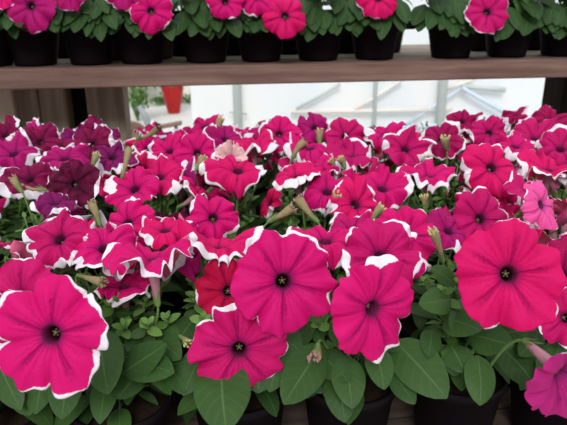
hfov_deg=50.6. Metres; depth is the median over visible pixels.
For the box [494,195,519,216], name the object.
flower
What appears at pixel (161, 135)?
flower
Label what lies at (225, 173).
flower
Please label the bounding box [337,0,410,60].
petunia
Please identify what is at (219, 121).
flower
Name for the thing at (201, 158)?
flower
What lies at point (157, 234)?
flower
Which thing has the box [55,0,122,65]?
petunia
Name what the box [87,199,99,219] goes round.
flower
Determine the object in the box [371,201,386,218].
bud
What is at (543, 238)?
flower
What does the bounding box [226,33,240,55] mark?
petunia
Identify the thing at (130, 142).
flower
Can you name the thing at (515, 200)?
flower
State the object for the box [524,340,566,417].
flower
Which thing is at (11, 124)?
flower
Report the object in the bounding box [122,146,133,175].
flower
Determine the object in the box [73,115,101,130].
flower
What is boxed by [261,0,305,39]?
flower
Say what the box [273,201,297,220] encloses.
bud
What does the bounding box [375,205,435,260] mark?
flower
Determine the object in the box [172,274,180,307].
pot
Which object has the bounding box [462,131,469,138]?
flower
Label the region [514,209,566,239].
flower
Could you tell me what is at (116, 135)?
flower
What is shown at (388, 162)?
flower
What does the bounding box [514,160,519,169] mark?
flower
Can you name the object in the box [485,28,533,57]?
pot
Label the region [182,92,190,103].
leafy bush
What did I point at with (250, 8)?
flower
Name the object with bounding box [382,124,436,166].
flower
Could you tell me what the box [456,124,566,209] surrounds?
petunia
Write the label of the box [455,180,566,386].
petunia
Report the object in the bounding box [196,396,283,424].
pot
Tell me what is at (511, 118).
flower
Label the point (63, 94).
display rack
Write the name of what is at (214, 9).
flower
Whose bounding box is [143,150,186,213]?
petunia
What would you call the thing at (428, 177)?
flower
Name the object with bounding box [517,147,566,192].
flower
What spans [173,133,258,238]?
petunia
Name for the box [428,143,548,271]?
petunia
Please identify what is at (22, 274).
flower
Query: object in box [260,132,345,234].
petunia
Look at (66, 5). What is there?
flower
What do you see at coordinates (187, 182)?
flower
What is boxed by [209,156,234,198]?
flower
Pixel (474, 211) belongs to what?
flower
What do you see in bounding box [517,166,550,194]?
flower
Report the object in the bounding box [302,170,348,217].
flower
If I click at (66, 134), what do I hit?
flower
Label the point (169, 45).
pot
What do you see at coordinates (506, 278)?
flower
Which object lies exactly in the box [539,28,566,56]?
pot
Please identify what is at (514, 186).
flower
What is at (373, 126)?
petunia
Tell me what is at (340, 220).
flower
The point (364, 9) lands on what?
flower
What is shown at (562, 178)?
flower
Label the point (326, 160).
flower
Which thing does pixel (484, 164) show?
flower
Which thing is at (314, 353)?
flower
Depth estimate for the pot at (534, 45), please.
1.36 m
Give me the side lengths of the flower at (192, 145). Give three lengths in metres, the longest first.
0.060 x 0.053 x 0.044 m
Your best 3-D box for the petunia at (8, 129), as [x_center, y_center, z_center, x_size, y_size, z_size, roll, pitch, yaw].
[-0.437,-0.040,1.044,0.155,0.264,0.173,-3,20,-7]
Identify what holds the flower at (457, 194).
on the petunia at (537, 211)
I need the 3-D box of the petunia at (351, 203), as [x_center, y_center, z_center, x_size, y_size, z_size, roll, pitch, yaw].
[0.063,0.097,0.680,0.150,0.252,0.196,-3,20,-7]
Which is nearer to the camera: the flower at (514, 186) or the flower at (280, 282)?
the flower at (280, 282)
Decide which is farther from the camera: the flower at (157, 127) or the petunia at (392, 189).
the flower at (157, 127)
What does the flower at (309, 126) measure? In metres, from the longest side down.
0.060 x 0.054 x 0.044 m
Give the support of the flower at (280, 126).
on the petunia at (312, 129)
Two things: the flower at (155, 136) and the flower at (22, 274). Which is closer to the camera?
the flower at (22, 274)
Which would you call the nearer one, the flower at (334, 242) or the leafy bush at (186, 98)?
the flower at (334, 242)
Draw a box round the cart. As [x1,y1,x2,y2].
[131,105,181,137]
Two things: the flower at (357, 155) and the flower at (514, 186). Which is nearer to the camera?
the flower at (514, 186)
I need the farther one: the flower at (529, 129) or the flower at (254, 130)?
the flower at (254, 130)
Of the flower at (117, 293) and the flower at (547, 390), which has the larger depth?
the flower at (117, 293)
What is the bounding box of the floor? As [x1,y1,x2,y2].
[129,99,191,131]
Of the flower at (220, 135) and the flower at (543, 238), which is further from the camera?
the flower at (220, 135)
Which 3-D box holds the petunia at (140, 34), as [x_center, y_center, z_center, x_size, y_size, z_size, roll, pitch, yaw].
[-0.274,-0.367,1.119,0.146,0.176,0.180,-3,20,-7]
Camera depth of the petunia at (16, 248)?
0.60 m
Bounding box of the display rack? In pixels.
[0,44,566,424]
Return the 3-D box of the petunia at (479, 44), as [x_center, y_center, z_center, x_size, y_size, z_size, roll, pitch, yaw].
[0.448,-0.452,1.363,0.139,0.161,0.130,-3,20,-7]
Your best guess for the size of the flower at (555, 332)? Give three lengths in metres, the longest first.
0.055 x 0.054 x 0.035 m
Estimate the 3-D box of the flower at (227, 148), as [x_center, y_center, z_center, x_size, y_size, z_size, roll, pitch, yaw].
[-0.072,-0.079,0.852,0.043,0.047,0.039,9,22,24]
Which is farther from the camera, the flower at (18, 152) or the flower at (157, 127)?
the flower at (157, 127)
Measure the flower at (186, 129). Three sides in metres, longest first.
0.072 x 0.057 x 0.047 m
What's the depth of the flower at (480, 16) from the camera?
1.12 m
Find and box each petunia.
[0,0,63,66]
[0,8,23,66]
[0,114,54,216]
[0,127,40,239]
[0,159,100,290]
[0,198,31,267]
[0,216,95,417]
[0,232,197,424]
[0,257,53,424]
[22,196,192,345]
[23,122,114,221]
[33,143,101,275]
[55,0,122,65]
[58,29,68,58]
[60,115,120,215]
[76,119,115,143]
[87,153,198,319]
[94,132,182,307]
[105,0,175,64]
[123,118,189,212]
[134,123,190,208]
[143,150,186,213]
[163,0,181,58]
[171,0,186,56]
[172,0,244,63]
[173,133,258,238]
[174,229,337,424]
[176,155,266,290]
[177,194,299,308]
[187,114,258,209]
[187,116,278,234]
[221,124,249,193]
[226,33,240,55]
[237,0,305,62]
[251,119,285,219]
[251,142,311,209]
[257,112,327,230]
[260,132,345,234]
[272,161,360,276]
[280,218,449,424]
[281,36,297,54]
[293,175,386,342]
[295,0,346,61]
[300,117,405,228]
[320,124,382,230]
[324,0,353,53]
[326,124,436,210]
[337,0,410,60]
[358,125,392,175]
[362,157,457,264]
[375,186,507,352]
[377,120,472,209]
[379,123,433,195]
[394,0,413,52]
[408,131,472,281]
[410,0,509,58]
[410,218,566,424]
[415,121,458,181]
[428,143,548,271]
[432,109,482,214]
[450,115,557,214]
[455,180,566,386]
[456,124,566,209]
[471,32,485,51]
[485,0,550,57]
[501,105,530,179]
[507,104,566,210]
[511,228,566,424]
[517,147,566,238]
[525,1,562,50]
[538,0,566,56]
[552,199,566,234]
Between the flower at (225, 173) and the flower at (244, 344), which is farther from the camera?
the flower at (225, 173)
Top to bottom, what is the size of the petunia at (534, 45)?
0.158 m
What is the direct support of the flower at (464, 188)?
on the petunia at (484, 164)
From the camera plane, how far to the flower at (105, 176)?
0.88 m
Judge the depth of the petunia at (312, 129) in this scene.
0.96 m
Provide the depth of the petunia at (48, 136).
0.90 m
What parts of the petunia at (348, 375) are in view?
flower stem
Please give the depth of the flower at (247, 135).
1.02 m
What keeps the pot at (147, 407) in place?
on the petunia at (59, 349)
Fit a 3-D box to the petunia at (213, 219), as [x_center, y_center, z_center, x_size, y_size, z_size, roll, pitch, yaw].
[-0.050,0.105,0.658,0.144,0.254,0.172,-3,20,-7]
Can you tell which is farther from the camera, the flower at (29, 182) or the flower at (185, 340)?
the flower at (29, 182)
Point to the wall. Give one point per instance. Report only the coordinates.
(381, 103)
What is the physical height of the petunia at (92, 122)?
0.251 m
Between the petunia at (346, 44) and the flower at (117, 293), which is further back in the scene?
the petunia at (346, 44)
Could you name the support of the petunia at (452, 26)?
on the display rack
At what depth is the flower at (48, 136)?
0.90 m
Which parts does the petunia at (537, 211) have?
flower stem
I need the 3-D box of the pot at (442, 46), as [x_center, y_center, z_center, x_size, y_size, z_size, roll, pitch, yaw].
[0.343,-0.356,1.224,0.108,0.078,0.108,-3,20,-7]
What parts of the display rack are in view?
post, post, post, post, post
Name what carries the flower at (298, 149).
on the petunia at (298, 149)
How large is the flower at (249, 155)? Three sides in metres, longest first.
0.066 x 0.051 x 0.045 m
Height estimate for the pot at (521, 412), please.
0.092 m
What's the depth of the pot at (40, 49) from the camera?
1.10 m
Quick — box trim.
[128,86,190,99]
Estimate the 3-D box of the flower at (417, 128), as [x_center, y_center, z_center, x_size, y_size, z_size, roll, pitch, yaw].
[0.245,-0.119,1.113,0.052,0.077,0.064,25,30,-23]
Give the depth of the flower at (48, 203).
0.67 m
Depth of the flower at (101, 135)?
0.90 m
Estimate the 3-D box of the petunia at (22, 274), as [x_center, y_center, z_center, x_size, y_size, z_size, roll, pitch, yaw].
[-0.260,0.157,0.553,0.137,0.229,0.120,-3,20,-7]
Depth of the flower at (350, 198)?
0.68 m
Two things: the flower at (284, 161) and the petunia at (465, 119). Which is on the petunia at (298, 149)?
the flower at (284, 161)
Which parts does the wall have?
post, post, post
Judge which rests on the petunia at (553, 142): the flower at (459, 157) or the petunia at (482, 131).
the flower at (459, 157)
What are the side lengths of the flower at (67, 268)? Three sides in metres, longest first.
0.061 x 0.056 x 0.050 m
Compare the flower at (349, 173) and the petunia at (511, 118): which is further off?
the petunia at (511, 118)
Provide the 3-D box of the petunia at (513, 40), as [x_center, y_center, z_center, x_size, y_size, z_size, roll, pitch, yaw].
[0.440,-0.402,1.202,0.191,0.177,0.174,-3,20,-7]
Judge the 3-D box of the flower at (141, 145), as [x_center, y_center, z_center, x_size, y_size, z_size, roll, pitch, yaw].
[-0.236,-0.108,1.040,0.062,0.064,0.053,5,21,13]
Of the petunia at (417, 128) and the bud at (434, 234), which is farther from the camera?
the petunia at (417, 128)
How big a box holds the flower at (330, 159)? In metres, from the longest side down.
0.018 x 0.012 x 0.012 m
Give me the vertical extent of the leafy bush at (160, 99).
0.187 m
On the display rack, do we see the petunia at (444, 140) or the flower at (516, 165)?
the petunia at (444, 140)
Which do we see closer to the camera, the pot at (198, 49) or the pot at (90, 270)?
the pot at (90, 270)
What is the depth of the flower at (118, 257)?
0.54 m
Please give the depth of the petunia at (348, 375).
0.51 m
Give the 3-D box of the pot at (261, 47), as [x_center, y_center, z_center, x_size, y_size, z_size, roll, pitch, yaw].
[-0.045,-0.338,1.179,0.108,0.078,0.108,-3,20,-7]
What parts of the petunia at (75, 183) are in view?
flower stem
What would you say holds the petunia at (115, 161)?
on the display rack
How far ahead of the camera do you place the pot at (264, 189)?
1.22 m
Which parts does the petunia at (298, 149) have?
flower stem, flower stem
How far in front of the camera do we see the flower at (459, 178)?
0.91 m
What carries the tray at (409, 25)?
on the display rack
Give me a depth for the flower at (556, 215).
0.80 m
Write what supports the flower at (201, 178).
on the petunia at (202, 146)
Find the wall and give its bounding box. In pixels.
[190,0,562,158]
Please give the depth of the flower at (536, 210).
0.59 m
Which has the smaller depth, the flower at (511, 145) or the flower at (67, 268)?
the flower at (67, 268)
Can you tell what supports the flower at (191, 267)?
on the petunia at (213, 219)
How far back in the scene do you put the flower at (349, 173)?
0.76 m
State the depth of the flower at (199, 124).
0.98 m
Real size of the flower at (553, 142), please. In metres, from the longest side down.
0.068 x 0.065 x 0.053 m
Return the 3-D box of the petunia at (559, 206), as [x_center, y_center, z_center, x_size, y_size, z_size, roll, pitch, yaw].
[0.394,0.080,0.740,0.142,0.239,0.140,-3,20,-7]
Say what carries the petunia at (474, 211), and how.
on the display rack
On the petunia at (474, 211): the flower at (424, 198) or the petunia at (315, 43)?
the flower at (424, 198)
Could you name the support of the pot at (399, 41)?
on the petunia at (400, 36)
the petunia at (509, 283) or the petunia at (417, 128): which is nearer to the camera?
the petunia at (509, 283)
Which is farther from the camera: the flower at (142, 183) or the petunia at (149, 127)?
the petunia at (149, 127)
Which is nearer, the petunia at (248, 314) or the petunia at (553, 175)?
the petunia at (248, 314)
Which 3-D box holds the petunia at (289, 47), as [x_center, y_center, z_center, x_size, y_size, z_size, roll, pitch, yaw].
[0.013,-0.431,1.312,0.139,0.161,0.130,-3,20,-7]
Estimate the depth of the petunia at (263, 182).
1.10 m
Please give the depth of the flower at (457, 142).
0.93 m
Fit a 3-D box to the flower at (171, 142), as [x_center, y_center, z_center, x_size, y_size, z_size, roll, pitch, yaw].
[-0.166,-0.082,0.877,0.063,0.044,0.063,0,49,0]
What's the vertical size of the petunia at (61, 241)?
0.252 m
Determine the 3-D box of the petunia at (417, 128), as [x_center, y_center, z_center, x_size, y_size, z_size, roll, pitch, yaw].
[0.223,-0.059,1.144,0.129,0.227,0.140,-10,22,-25]
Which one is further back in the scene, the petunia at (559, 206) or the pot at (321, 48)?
the pot at (321, 48)
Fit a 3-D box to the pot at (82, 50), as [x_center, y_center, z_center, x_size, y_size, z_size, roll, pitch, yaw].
[-0.369,-0.323,1.142,0.108,0.078,0.108,-3,20,-7]
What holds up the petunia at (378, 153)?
on the display rack
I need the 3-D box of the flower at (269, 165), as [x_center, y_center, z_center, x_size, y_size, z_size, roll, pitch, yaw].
[-0.004,-0.093,0.985,0.051,0.052,0.053,-12,23,-28]
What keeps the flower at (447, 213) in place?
on the petunia at (474, 211)
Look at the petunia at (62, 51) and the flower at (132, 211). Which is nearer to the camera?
the flower at (132, 211)
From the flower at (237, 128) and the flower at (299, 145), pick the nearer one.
the flower at (299, 145)
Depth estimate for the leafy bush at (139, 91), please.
5.95 m
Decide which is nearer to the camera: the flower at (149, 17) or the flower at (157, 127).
the flower at (157, 127)
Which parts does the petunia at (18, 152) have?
flower stem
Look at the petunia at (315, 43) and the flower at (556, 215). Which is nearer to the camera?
the flower at (556, 215)
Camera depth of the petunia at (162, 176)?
0.73 m
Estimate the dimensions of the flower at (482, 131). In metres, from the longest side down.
0.057 x 0.054 x 0.047 m
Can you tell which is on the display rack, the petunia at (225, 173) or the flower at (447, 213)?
the petunia at (225, 173)
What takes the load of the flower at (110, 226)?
on the petunia at (61, 241)
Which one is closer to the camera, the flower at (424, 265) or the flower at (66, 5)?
the flower at (424, 265)
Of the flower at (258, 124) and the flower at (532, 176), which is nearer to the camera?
the flower at (532, 176)
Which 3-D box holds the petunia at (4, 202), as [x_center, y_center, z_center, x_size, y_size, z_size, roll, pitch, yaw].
[-0.423,0.038,0.830,0.137,0.266,0.152,-3,20,-7]
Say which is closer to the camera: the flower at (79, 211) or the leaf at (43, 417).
the leaf at (43, 417)
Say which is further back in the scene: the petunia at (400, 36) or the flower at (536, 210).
the petunia at (400, 36)
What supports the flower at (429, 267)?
on the petunia at (474, 211)
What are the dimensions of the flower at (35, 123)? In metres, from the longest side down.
0.058 x 0.057 x 0.054 m
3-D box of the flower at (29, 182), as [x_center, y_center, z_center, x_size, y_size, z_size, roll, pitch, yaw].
[-0.314,-0.037,0.748,0.069,0.050,0.063,3,57,8]
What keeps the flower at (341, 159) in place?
on the petunia at (298, 149)
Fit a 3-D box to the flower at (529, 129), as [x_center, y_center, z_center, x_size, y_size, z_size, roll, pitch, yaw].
[0.391,-0.109,0.942,0.083,0.066,0.088,-5,41,-6]
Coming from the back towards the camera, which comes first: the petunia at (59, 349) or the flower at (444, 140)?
the flower at (444, 140)
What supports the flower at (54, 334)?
on the petunia at (59, 349)
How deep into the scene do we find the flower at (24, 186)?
0.73 m
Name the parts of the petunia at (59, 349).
flower stem, flower stem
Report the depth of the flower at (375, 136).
0.94 m
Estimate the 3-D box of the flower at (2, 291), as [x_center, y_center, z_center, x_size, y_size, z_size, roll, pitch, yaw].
[-0.230,0.089,0.504,0.051,0.041,0.032,3,20,10]
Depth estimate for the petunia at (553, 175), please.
0.81 m
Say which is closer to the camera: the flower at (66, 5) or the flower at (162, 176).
the flower at (162, 176)
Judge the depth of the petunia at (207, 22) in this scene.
1.09 m
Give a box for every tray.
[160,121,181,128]
[327,21,414,29]
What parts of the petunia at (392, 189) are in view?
flower stem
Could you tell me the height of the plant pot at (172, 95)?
0.335 m
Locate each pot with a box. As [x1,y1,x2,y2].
[0,28,13,66]
[3,27,58,66]
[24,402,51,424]
[61,27,114,65]
[70,390,173,424]
[77,267,101,275]
[114,22,164,64]
[158,86,186,113]
[163,37,173,58]
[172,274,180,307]
[180,32,229,63]
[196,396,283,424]
[237,31,283,62]
[251,174,270,219]
[295,30,342,61]
[305,348,395,424]
[351,20,398,60]
[394,30,403,52]
[413,341,507,424]
[428,23,475,58]
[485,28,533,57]
[511,342,566,424]
[525,9,539,50]
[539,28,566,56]
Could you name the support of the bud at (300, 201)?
on the petunia at (351, 203)
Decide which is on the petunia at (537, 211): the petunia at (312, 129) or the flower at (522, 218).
the flower at (522, 218)
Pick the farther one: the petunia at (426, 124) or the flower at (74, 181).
the petunia at (426, 124)
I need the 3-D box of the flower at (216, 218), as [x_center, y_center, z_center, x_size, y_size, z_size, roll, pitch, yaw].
[-0.078,0.010,0.652,0.059,0.056,0.036,-4,-16,-10]
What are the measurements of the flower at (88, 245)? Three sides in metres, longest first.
0.074 x 0.058 x 0.052 m
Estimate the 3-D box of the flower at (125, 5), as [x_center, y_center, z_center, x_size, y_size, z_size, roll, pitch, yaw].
[-0.279,-0.385,1.061,0.073,0.072,0.044,0,-6,0]
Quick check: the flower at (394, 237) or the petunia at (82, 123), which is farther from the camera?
the petunia at (82, 123)
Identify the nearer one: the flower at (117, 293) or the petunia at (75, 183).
the flower at (117, 293)
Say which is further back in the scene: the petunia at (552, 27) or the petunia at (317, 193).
the petunia at (552, 27)
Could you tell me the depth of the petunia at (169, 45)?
1.22 m
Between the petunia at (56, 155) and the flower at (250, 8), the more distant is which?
the flower at (250, 8)
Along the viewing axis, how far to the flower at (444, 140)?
0.89 m
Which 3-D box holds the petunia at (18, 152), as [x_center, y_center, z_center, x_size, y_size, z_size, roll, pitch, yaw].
[-0.438,-0.006,0.944,0.165,0.270,0.183,-3,20,-7]
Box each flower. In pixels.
[0,0,14,10]
[0,114,19,140]
[0,127,40,170]
[0,161,52,199]
[0,198,9,218]
[0,240,33,273]
[0,241,17,257]
[0,257,53,293]
[0,274,108,398]
[0,289,14,344]
[5,117,43,140]
[7,0,55,33]
[8,174,20,188]
[21,183,43,190]
[22,208,88,269]
[23,122,63,160]
[30,191,76,216]
[35,143,90,170]
[40,207,93,224]
[44,216,95,228]
[46,159,100,207]
[46,265,74,273]
[55,0,85,11]
[60,128,81,140]
[64,124,114,160]
[71,223,137,281]
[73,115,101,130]
[80,274,108,288]
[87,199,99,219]
[92,150,100,165]
[93,270,150,308]
[94,123,120,142]
[94,140,138,177]
[96,210,106,228]
[98,170,127,198]
[98,222,140,275]
[102,232,197,301]
[103,166,159,207]
[105,0,138,10]
[106,196,155,245]
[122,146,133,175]
[123,137,135,146]
[126,145,166,170]
[129,0,172,34]
[133,131,154,152]
[134,123,154,137]
[139,215,192,249]
[140,122,161,139]
[146,153,185,197]
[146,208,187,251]
[148,132,182,160]
[150,118,166,140]
[152,131,173,139]
[155,216,162,250]
[172,126,189,134]
[173,133,217,164]
[177,224,214,281]
[178,156,198,200]
[178,213,263,266]
[179,175,209,206]
[181,336,192,347]
[184,160,230,198]
[185,194,239,238]
[187,303,288,386]
[188,114,222,135]
[195,258,237,319]
[198,154,207,165]
[199,155,266,199]
[203,123,240,150]
[205,0,244,19]
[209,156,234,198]
[214,140,247,161]
[216,116,224,126]
[230,229,337,336]
[233,129,278,164]
[234,124,249,131]
[238,128,258,136]
[238,148,263,162]
[241,133,257,139]
[242,0,270,17]
[255,119,270,128]
[258,115,302,153]
[260,188,282,218]
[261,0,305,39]
[265,153,282,170]
[272,161,325,195]
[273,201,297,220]
[278,157,296,170]
[283,132,328,162]
[286,225,357,270]
[292,138,306,156]
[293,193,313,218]
[297,112,327,142]
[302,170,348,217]
[307,346,321,362]
[311,153,341,180]
[316,128,322,140]
[324,117,364,149]
[326,133,372,172]
[326,175,377,219]
[327,155,334,164]
[328,209,374,231]
[330,254,413,363]
[332,190,341,197]
[335,155,345,166]
[341,218,423,282]
[342,167,360,181]
[355,0,397,18]
[356,156,378,171]
[360,124,382,158]
[362,163,413,214]
[364,120,405,154]
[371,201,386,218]
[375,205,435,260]
[377,154,398,166]
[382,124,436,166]
[395,157,457,202]
[409,207,434,270]
[409,232,429,286]
[415,123,420,133]
[419,120,465,160]
[419,193,428,202]
[427,207,465,252]
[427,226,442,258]
[440,134,450,149]
[443,206,451,216]
[446,109,482,133]
[452,186,507,237]
[454,218,566,331]
[455,192,461,201]
[456,153,462,160]
[456,169,464,183]
[458,186,471,192]
[460,143,514,199]
[461,134,472,148]
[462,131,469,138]
[463,0,509,33]
[469,115,506,144]
[491,176,522,205]
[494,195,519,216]
[497,133,535,165]
[501,105,530,126]
[503,170,548,206]
[510,116,557,151]
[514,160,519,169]
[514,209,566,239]
[514,216,534,227]
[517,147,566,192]
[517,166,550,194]
[518,180,557,229]
[519,195,558,216]
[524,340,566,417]
[531,104,566,125]
[532,228,554,244]
[533,174,566,198]
[534,124,566,165]
[538,287,566,348]
[547,236,566,286]
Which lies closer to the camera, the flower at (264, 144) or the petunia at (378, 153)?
the flower at (264, 144)
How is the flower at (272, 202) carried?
on the petunia at (298, 149)
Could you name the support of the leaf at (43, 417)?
on the petunia at (22, 274)
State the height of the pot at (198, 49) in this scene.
0.078 m
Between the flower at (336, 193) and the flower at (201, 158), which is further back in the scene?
the flower at (201, 158)
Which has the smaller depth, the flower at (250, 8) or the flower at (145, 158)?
the flower at (145, 158)
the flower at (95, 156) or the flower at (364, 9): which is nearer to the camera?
the flower at (95, 156)
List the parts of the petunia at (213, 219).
flower stem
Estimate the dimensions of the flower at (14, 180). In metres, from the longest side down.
0.030 x 0.012 x 0.011 m
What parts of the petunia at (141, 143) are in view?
flower stem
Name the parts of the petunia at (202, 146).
flower stem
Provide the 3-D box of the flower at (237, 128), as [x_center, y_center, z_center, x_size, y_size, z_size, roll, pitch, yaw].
[-0.073,-0.136,1.141,0.063,0.043,0.050,18,56,3]
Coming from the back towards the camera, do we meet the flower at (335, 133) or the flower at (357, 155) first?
the flower at (335, 133)
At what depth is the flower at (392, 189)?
0.72 m
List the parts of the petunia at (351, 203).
flower stem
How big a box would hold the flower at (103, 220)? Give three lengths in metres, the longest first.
0.067 x 0.062 x 0.055 m
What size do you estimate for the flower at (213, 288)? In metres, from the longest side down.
0.066 x 0.062 x 0.039 m
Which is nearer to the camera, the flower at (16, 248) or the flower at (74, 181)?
the flower at (16, 248)
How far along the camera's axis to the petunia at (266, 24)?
1.08 m
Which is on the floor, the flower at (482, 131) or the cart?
the cart
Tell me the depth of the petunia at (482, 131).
0.96 m
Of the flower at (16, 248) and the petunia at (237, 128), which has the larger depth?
the petunia at (237, 128)
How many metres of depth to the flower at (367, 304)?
0.48 m
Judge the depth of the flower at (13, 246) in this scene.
0.58 m
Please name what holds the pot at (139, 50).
on the petunia at (140, 34)
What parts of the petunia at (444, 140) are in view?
flower stem, flower stem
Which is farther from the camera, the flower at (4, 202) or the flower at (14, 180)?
the flower at (4, 202)
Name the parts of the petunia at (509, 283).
flower stem, flower stem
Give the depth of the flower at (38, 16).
1.02 m
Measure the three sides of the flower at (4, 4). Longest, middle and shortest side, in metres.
0.046 x 0.044 x 0.036 m
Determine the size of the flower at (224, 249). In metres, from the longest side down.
0.085 x 0.077 x 0.069 m
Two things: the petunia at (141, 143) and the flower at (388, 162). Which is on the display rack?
the petunia at (141, 143)
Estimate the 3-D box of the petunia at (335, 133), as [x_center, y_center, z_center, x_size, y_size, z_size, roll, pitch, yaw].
[0.109,-0.034,1.021,0.161,0.264,0.165,-3,20,-7]
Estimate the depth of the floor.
6.34 m
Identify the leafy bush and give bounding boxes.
[128,87,154,120]
[150,92,164,104]
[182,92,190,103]
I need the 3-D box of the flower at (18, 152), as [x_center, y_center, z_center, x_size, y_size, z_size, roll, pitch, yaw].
[-0.388,-0.082,0.861,0.075,0.071,0.049,-11,23,-28]
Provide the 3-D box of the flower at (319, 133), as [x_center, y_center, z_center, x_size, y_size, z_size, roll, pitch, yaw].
[0.058,-0.118,0.934,0.014,0.029,0.014,-20,-27,29]
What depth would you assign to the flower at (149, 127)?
1.13 m
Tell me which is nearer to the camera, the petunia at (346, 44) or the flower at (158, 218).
the flower at (158, 218)
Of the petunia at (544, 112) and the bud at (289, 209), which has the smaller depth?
the bud at (289, 209)
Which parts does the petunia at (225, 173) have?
flower stem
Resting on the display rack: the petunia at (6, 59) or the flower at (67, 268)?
the petunia at (6, 59)
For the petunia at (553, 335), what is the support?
on the display rack
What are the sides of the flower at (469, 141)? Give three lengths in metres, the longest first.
0.071 x 0.056 x 0.052 m
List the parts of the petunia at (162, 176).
flower stem, flower stem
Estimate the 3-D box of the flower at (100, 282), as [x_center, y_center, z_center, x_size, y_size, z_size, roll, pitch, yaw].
[-0.172,0.060,0.540,0.038,0.011,0.010,6,30,34]
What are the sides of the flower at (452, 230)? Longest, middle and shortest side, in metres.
0.054 x 0.048 x 0.041 m
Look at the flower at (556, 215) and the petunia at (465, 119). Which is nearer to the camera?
the flower at (556, 215)
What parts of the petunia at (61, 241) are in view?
flower stem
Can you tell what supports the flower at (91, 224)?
on the petunia at (16, 248)
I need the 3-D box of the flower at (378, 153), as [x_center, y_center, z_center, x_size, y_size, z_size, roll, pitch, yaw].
[0.151,-0.128,1.076,0.063,0.065,0.061,-4,20,-10]
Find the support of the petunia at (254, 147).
on the display rack
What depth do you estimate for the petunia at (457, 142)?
0.93 m
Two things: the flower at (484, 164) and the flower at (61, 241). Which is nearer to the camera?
the flower at (61, 241)
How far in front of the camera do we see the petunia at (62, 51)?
1.24 m
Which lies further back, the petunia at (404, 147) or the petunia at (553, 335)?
the petunia at (404, 147)
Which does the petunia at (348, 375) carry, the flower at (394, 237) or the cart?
the flower at (394, 237)
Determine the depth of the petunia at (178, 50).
1.27 m
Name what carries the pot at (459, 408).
on the petunia at (509, 283)
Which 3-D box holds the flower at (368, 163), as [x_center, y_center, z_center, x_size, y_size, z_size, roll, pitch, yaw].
[0.141,-0.055,0.887,0.072,0.064,0.053,1,20,5]
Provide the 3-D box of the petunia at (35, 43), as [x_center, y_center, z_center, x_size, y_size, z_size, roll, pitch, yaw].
[-0.466,-0.361,1.089,0.136,0.187,0.198,-9,22,-23]
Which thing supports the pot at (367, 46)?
on the petunia at (378, 44)
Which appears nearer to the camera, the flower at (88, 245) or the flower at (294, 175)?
the flower at (88, 245)
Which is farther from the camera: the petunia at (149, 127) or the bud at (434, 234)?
the petunia at (149, 127)
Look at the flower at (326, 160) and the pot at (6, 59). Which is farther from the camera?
the pot at (6, 59)
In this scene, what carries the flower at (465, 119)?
on the petunia at (465, 119)
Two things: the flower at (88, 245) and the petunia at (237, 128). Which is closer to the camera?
the flower at (88, 245)
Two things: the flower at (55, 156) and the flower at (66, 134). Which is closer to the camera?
the flower at (55, 156)
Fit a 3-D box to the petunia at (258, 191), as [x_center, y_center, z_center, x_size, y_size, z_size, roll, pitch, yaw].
[-0.020,-0.078,1.221,0.126,0.212,0.129,-3,20,-7]
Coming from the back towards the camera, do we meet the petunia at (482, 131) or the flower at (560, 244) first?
the petunia at (482, 131)
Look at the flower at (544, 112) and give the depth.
1.02 m
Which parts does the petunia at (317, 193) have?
flower stem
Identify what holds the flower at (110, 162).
on the petunia at (115, 161)
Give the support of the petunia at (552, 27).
on the display rack

